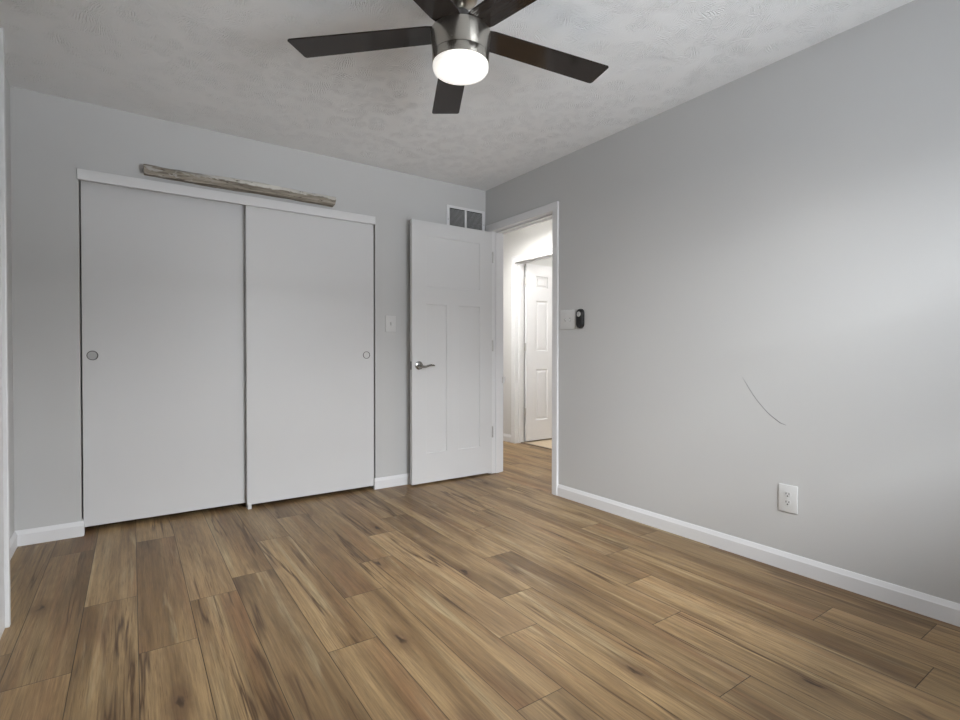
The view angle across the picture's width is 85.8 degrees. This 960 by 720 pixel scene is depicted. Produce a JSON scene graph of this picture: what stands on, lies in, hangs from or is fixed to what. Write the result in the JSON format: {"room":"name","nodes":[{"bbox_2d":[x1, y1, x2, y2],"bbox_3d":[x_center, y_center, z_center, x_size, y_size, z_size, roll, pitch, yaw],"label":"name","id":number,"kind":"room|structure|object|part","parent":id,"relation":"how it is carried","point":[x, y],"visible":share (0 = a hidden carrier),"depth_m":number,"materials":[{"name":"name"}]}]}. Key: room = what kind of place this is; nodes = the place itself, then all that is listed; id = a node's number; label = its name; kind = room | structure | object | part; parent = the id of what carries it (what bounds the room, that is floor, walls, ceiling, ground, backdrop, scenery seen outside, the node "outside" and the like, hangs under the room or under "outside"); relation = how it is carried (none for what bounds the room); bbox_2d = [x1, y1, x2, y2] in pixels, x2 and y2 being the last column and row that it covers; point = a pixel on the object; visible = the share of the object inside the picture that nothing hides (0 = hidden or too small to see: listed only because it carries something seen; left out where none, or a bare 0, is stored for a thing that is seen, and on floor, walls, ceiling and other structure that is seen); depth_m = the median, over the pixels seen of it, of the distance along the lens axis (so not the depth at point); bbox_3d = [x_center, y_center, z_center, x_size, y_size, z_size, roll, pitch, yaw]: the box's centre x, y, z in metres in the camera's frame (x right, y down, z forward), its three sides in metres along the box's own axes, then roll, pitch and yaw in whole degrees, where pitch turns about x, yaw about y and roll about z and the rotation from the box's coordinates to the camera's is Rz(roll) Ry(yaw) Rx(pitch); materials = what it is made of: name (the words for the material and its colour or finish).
{"room":"empty bedroom","nodes":[
{"label":"empty bedroom","id":0,"kind":"room"},
{"bbox_2d":[5,75,14,537],"bbox_3d":[-1.334,-0.204,1.085,0.214,2.440,4.029,0,1,-35],"label":"wall","id":1,"kind":"structure","parent":0,"point":[7,86],"depth_m":2.68,"materials":[{"name":"grey paint"}]},
{"bbox_2d":[0,27,10,638],"bbox_3d":[-1.478,-0.107,1.479,0.038,2.237,1.118,0,1,-35],"label":"trim","id":2,"kind":"structure","parent":1,"relation":"attached to","point":[5,599],"depth_m":1.92,"materials":[{"name":"white wood"}]},
{"bbox_2d":[10,532,17,559],"bbox_3d":[-2.173,0.959,2.323,0.013,0.083,1.038,0,1,-35],"label":"baseboard","id":3,"kind":"structure","parent":1,"relation":"attached to","point":[14,538],"depth_m":2.67,"materials":[{"name":"white paint"}]},
{"bbox_2d":[80,180,82,506],"bbox_3d":[-1.774,-0.238,3.778,2.565,2.440,0.664,0,1,-35],"label":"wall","id":4,"kind":"structure","parent":0,"point":[80,180],"depth_m":3.46,"materials":[{"name":"paint"}]},
{"bbox_2d":[10,86,484,530],"bbox_3d":[-1.248,-0.236,3.668,3.302,2.440,0.115,0,1,-35],"label":"wall","id":5,"kind":"structure","parent":0,"point":[51,136],"depth_m":2.90,"materials":[{"name":"grey paint"}]},
{"bbox_2d":[81,180,245,526],"bbox_3d":[-1.922,-0.040,3.223,0.888,1.998,0.038,0,1,-35],"label":"door","id":6,"kind":"structure","parent":5,"relation":"in","point":[163,274],"depth_m":3.18,"materials":[{"name":"grey wood"}]},
{"bbox_3d":[-2.239,-0.026,2.984,0.047,0.047,0.001,0,1,-35],"label":"dish","id":7,"kind":"part","parent":6,"relation":"part of","materials":[{"name":"metal"}]},
{"bbox_2d":[14,473,409,546],"bbox_3d":[-1.228,0.943,3.649,3.078,0.083,0.063,0,1,-35],"label":"baseboard","id":8,"kind":"structure","parent":5,"relation":"attached to","point":[74,529],"depth_m":2.86,"materials":[{"name":"white paint"}]},
{"bbox_2d":[77,168,374,224],"bbox_3d":[-1.519,-1.043,3.387,1.773,0.059,0.020,0,1,-35],"label":"trim","id":9,"kind":"structure","parent":5,"relation":"attached to","point":[82,174],"depth_m":3.27,"materials":[{"name":"white paint"}]},
{"bbox_2d":[143,164,335,206],"bbox_3d":[-1.506,-1.131,3.367,1.153,0.076,0.066,0,1,-35],"label":"wooden beam","id":10,"kind":"structure","parent":5,"relation":"attached to","point":[233,184],"depth_m":3.31,"materials":[{"name":"brown wood"}]},
{"bbox_2d":[245,205,373,504],"bbox_3d":[-1.181,-0.043,3.675,0.894,2.002,0.038,0,1,-35],"label":"door","id":11,"kind":"structure","parent":5,"relation":"in","point":[309,279],"depth_m":3.63,"materials":[{"name":"grey wood"}]},
{"bbox_2d":[385,315,395,331],"bbox_3d":[-0.686,-0.279,3.978,0.086,0.125,0.016,0,1,-35],"label":"light switch","id":12,"kind":"object","parent":5,"relation":"attached to","point":[390,321],"visible":1,"depth_m":3.98,"materials":[{"name":"white plastic"}]},
{"bbox_2d":[447,204,484,230],"bbox_3d":[-0.116,-1.168,4.366,0.382,0.229,0.010,0,1,-35],"label":"air vent","id":13,"kind":"object","parent":5,"relation":"in","point":[456,216],"visible":0.68,"depth_m":4.36,"materials":[{"name":"white metal"}]},
{"bbox_2d":[0,0,913,233],"bbox_3d":[0.805,-1.500,4.090,7.192,0.080,6.570,0,1,-35],"label":"ceiling","id":14,"kind":"structure","parent":0,"point":[230,67],"depth_m":2.53,"materials":[{"name":"white paint"}]},
{"bbox_2d":[287,0,608,113],"bbox_3d":[-0.039,-1.264,1.972,1.299,0.340,1.305,0,1,-35],"label":"ceiling fan","id":15,"kind":"object","parent":14,"relation":"hanging from","point":[462,40],"visible":1,"depth_m":1.99,"materials":[{"name":"brown wood"}]},
{"bbox_3d":[-0.450,-1.250,2.030,0.593,0.006,0.137,0,3,9],"label":"blade","id":16,"kind":"part","parent":15,"relation":"part of","materials":[{"name":"black wood"}]},
{"bbox_3d":[-0.248,-1.245,1.630,0.137,0.006,0.593,3,2,27],"label":"blade","id":17,"kind":"part","parent":15,"relation":"part of","materials":[{"name":"black wood"}]},
{"bbox_3d":[-0.132,-1.254,2.346,0.137,0.006,0.593,-3,1,-9],"label":"blade","id":18,"kind":"part","parent":15,"relation":"part of","materials":[{"name":"black wood"}]},
{"bbox_3d":[0.195,-1.246,1.698,0.137,0.006,0.593,3,-1,-45],"label":"blade","id":19,"kind":"part","parent":15,"relation":"part of","materials":[{"name":"black wood"}]},
{"bbox_3d":[0.267,-1.251,2.141,0.593,0.006,0.137,0,-2,-27],"label":"blade","id":20,"kind":"part","parent":15,"relation":"part of","materials":[{"name":"black wood"}]},
{"bbox_2d":[0,438,959,719],"bbox_3d":[0.797,0.990,4.129,7.192,0.020,6.550,0,1,-35],"label":"floor","id":21,"kind":"structure","parent":0,"point":[486,596],"depth_m":1.97,"materials":[{"name":"brown wood"}]},
{"bbox_2d":[503,219,551,434],"bbox_3d":[0.991,-0.253,5.191,0.114,2.440,5.000,0,1,-35],"label":"wall","id":22,"kind":"structure","parent":0,"point":[536,237],"depth_m":6.02,"materials":[{"name":"paint"}]},
{"bbox_2d":[503,433,510,441],"bbox_3d":[0.938,0.926,5.169,0.013,0.083,5.000,0,1,-35],"label":"baseboard","id":23,"kind":"structure","parent":22,"relation":"attached to","point":[506,437],"depth_m":6.06,"materials":[{"name":"white paint"}]},
{"bbox_2d":[511,247,551,442],"bbox_3d":[0.672,-0.110,5.632,0.136,2.142,0.899,0,1,-35],"label":"trim","id":24,"kind":"structure","parent":22,"relation":"attached to","point":[517,262],"depth_m":5.94,"materials":[{"name":"white paint"}]},
{"bbox_2d":[524,264,551,440],"bbox_3d":[0.841,-0.087,6.165,0.788,2.056,0.099,0,1,-35],"label":"door","id":25,"kind":"structure","parent":22,"relation":"in","point":[538,278],"depth_m":6.08,"materials":[{"name":"white paint"}]},
{"bbox_2d":[524,257,551,441],"bbox_3d":[1.802,-0.269,6.546,2.766,2.440,3.700,0,1,-35],"label":"wall","id":26,"kind":"structure","parent":0,"point":[548,261],"depth_m":6.06,"materials":[{"name":"paint"}]},
{"bbox_2d":[521,442,551,449],"bbox_3d":[0.699,0.959,5.665,0.050,0.009,0.769,0,1,-35],"label":"trim","id":27,"kind":"structure","parent":26,"relation":"attached to","point":[521,442],"depth_m":5.76,"materials":[{"name":"brown wood"}]},
{"bbox_2d":[485,0,959,603],"bbox_3d":[1.242,-0.224,2.875,0.116,2.440,4.029,0,1,-35],"label":"wall","id":28,"kind":"structure","parent":0,"point":[762,267],"depth_m":2.46,"materials":[{"name":"grey paint"}]},
{"bbox_2d":[410,219,493,484],"bbox_3d":[-0.206,-0.061,4.193,0.773,2.046,0.089,0,1,-35],"label":"door","id":29,"kind":"structure","parent":28,"relation":"in","point":[451,342],"depth_m":4.17,"materials":[{"name":"white paint"}]},
{"bbox_3d":[-0.423,0.042,4.016,0.162,0.067,0.043,0,1,-35],"label":"lever handle","id":30,"kind":"part","parent":29,"relation":"part of","materials":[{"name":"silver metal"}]},
{"bbox_2d":[486,201,558,495],"bbox_3d":[0.366,-0.086,4.144,0.154,2.131,0.890,0,1,-35],"label":"trim","id":31,"kind":"structure","parent":28,"relation":"attached to","point":[549,211],"depth_m":4.35,"materials":[{"name":"white paint"}]},
{"bbox_2d":[560,309,575,329],"bbox_3d":[0.619,-0.285,3.659,0.016,0.136,0.148,0,1,-35],"label":"light switch","id":32,"kind":"object","parent":28,"relation":"attached to","point":[568,317],"visible":1,"depth_m":3.65,"materials":[{"name":"white plastic"}]},
{"bbox_2d":[576,309,584,327],"bbox_3d":[0.687,-0.285,3.553,0.026,0.134,0.062,0,1,-35],"label":"remote control","id":33,"kind":"object","parent":28,"relation":"attached to","point":[580,315],"visible":1,"depth_m":3.54,"materials":[{"name":"black plastic"}]},
{"bbox_2d":[557,484,959,626],"bbox_3d":[1.421,0.959,2.522,0.013,0.083,3.000,0,1,-35],"label":"baseboard","id":34,"kind":"structure","parent":28,"relation":"attached to","point":[947,611],"depth_m":2.45,"materials":[{"name":"white paint"}]},
{"bbox_2d":[778,483,797,513],"bbox_3d":[1.465,0.660,2.458,0.009,0.131,0.086,0,1,-35],"label":"power outlet","id":35,"kind":"object","parent":28,"relation":"attached to","point":[787,494],"visible":1,"depth_m":2.45,"materials":[{"name":"white plastic"}]},
{"bbox_2d":[784,500,790,505],"bbox_3d":[1.463,0.679,2.457,0.003,0.029,0.029,0,1,-35],"label":"receptacle","id":36,"kind":"object","parent":35,"relation":"attached to","point":[786,502],"depth_m":2.46,"materials":[{"name":"white plastic"}]},
{"bbox_2d":[784,492,790,497],"bbox_3d":[1.463,0.640,2.457,0.003,0.029,0.029,0,1,-35],"label":"receptacle","id":37,"kind":"object","parent":35,"relation":"attached to","point":[786,494],"depth_m":2.46,"materials":[{"name":"white plastic"}]}
]}

